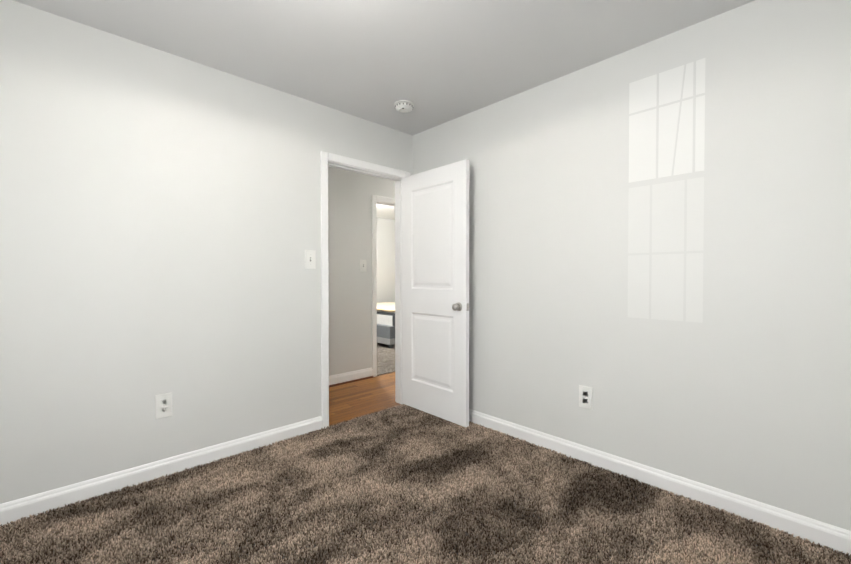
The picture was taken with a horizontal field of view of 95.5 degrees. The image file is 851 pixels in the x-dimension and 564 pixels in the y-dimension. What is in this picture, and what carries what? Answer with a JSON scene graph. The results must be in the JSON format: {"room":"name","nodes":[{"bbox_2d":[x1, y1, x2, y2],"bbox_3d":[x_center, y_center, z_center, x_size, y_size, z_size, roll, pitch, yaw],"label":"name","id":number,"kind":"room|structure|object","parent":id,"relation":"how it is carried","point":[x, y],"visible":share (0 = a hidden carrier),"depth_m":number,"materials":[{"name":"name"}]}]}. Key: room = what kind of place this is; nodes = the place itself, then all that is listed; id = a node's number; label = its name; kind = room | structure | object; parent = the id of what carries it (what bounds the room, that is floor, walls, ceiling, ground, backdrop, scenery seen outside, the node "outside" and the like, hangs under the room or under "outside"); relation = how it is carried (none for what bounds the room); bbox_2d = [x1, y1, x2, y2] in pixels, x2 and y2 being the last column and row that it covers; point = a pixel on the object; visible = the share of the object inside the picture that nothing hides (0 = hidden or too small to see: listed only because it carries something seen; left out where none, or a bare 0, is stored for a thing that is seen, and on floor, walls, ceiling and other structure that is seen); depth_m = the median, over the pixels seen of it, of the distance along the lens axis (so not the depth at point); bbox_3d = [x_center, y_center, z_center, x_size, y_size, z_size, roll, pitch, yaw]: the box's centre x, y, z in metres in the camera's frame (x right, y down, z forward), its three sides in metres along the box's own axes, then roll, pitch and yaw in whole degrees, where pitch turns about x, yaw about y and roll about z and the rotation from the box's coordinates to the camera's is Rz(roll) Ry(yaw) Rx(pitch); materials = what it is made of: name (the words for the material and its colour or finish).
{"room":"bedroom","nodes":[
{"label":"bedroom","id":0,"kind":"room"},
{"bbox_2d":[0,0,412,503],"bbox_3d":[-0.791,-0.103,2.965,6.150,2.440,0.120,-1,1,-44],"label":"wall","id":1,"kind":"structure","parent":0,"point":[160,221],"depth_m":2.15,"materials":[{"name":"paint"}]},
{"bbox_2d":[0,416,321,525],"bbox_3d":[-1.655,1.075,2.061,2.428,0.112,0.016,-1,1,-44],"label":"baseboard","id":2,"kind":"structure","parent":1,"relation":"attached to","point":[26,507],"depth_m":2.14,"materials":[{"name":"white wood"}]},
{"bbox_2d":[155,392,171,418],"bbox_3d":[-1.499,0.709,2.212,0.083,0.136,0.007,-1,1,-44],"label":"electrical outlet","id":3,"kind":"object","parent":1,"relation":"attached to","point":[163,405],"visible":1,"depth_m":2.21,"materials":[{"name":"white plastic"}]},
{"bbox_2d":[305,250,315,268],"bbox_3d":[-0.839,-0.166,2.824,0.083,0.136,0.018,-1,1,-44],"label":"light switch","id":4,"kind":"object","parent":1,"relation":"attached to","point":[310,259],"visible":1,"depth_m":2.83,"materials":[{"name":"white plastic"}]},
{"bbox_2d":[320,151,409,428],"bbox_3d":[-0.506,0.065,3.241,0.884,2.096,0.152,-1,1,-44],"label":"door frame","id":5,"kind":"structure","parent":1,"relation":"attached to","point":[325,157],"depth_m":2.95,"materials":[{"name":"white wood"}]},
{"bbox_2d":[402,159,468,426],"bbox_3d":[0.060,0.085,3.162,0.159,1.998,0.770,-1,1,-43],"label":"door leaf","id":6,"kind":"structure","parent":1,"relation":"in","point":[435,291],"depth_m":3.10,"materials":[{"name":"white wood"}]},
{"bbox_2d":[328,167,394,375],"bbox_3d":[-1.877,-0.108,3.310,5.060,2.440,0.120,-1,1,-44],"label":"wall","id":7,"kind":"structure","parent":0,"point":[350,193],"depth_m":4.24,"materials":[{"name":"paint"}]},
{"bbox_2d":[329,367,372,386],"bbox_3d":[-2.130,1.061,2.983,4.218,0.112,0.028,-1,1,-44],"label":"baseboard","id":8,"kind":"structure","parent":7,"relation":"attached to","point":[349,376],"depth_m":4.23,"materials":[{"name":"white wood"}]},
{"bbox_2d":[360,260,365,271],"bbox_3d":[-0.696,-0.183,4.345,0.083,0.136,0.018,-1,1,-44],"label":"light switch","id":9,"kind":"object","parent":7,"relation":"attached to","point":[362,265],"visible":1,"depth_m":4.34,"materials":[{"name":"white plastic"}]},
{"bbox_2d":[372,195,394,376],"bbox_3d":[-0.333,0.042,4.780,0.884,2.096,0.136,-1,1,-44],"label":"door frame","id":10,"kind":"structure","parent":7,"relation":"attached to","point":[375,198],"depth_m":4.45,"materials":[{"name":"white wood"}]},
{"bbox_2d":[329,372,400,425],"bbox_3d":[-1.137,1.122,3.344,6.150,0.020,1.120,-1,1,-44],"label":"floor","id":11,"kind":"structure","parent":0,"point":[355,399],"depth_m":3.67,"materials":[{"name":"brown wood"}]},
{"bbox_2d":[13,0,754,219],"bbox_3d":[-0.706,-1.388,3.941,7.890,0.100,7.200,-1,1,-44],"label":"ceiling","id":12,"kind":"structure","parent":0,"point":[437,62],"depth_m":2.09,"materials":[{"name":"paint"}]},
{"bbox_2d":[394,100,413,112],"bbox_3d":[-0.160,-1.299,2.873,0.146,0.044,0.146,-1,1,-44],"label":"smoke detector","id":13,"kind":"object","parent":12,"relation":"attached to","point":[404,106],"visible":1,"depth_m":2.83,"materials":[{"name":"white plastic"}]},
{"bbox_2d":[376,218,394,302],"bbox_3d":[-1.873,-0.174,7.744,4.340,2.440,0.120,-1,1,-44],"label":"wall","id":14,"kind":"structure","parent":0,"point":[385,238],"depth_m":8.60,"materials":[{"name":"paint"}]},
{"bbox_2d":[377,342,394,375],"bbox_3d":[-0.725,1.069,6.564,4.100,0.030,3.199,-1,1,-44],"label":"floor","id":15,"kind":"structure","parent":0,"point":[385,359],"depth_m":5.34,"materials":[{"name":"beige carpet"}]},
{"bbox_2d":[377,302,394,347],"bbox_3d":[-0.324,0.461,7.437,2.200,1.160,1.784,-1,1,-44],"label":"bed","id":16,"kind":"object","parent":15,"relation":"on","point":[385,322],"visible":0.12,"depth_m":6.30,"materials":[{"name":"grey fabric"}]},
{"bbox_2d":[377,302,394,311],"bbox_3d":[-0.541,0.681,7.233,1.380,0.506,1.784,-1,1,-44],"label":"comforter","id":17,"kind":"object","parent":16,"relation":"on","point":[383,306],"depth_m":6.85,"materials":[{"name":"white fabric"}]},
{"bbox_2d":[413,0,850,530],"bbox_3d":[0.921,-0.096,2.529,0.120,2.440,2.880,-1,1,-44],"label":"wall","id":18,"kind":"structure","parent":0,"point":[660,246],"depth_m":2.00,"materials":[{"name":"paint"}]},
{"bbox_2d":[579,385,591,409],"bbox_3d":[0.986,0.711,2.381,0.007,0.136,0.083,-1,1,-44],"label":"electrical outlet","id":19,"kind":"object","parent":18,"relation":"attached to","point":[585,396],"visible":1,"depth_m":2.38,"materials":[{"name":"white plastic"}]},
{"bbox_2d":[469,409,850,554],"bbox_3d":[0.831,1.068,2.542,0.016,0.112,2.760,-1,1,-44],"label":"baseboard","id":20,"kind":"structure","parent":18,"relation":"attached to","point":[823,534],"depth_m":1.99,"materials":[{"name":"white wood"}]},
{"bbox_3d":[-0.373,1.146,1.390,3.352,0.030,2.761,-1,1,-44],"label":"floor","id":21,"kind":"structure","parent":0,"visible":0},
{"bbox_2d":[0,404,850,563],"bbox_3d":[-0.373,1.131,1.390,3.326,0.001,2.736,-1,1,-44],"label":"room floor","id":22,"kind":"structure","parent":21,"relation":"on","point":[402,484],"depth_m":1.85,"materials":[{"name":"brown carpet"}]}
]}

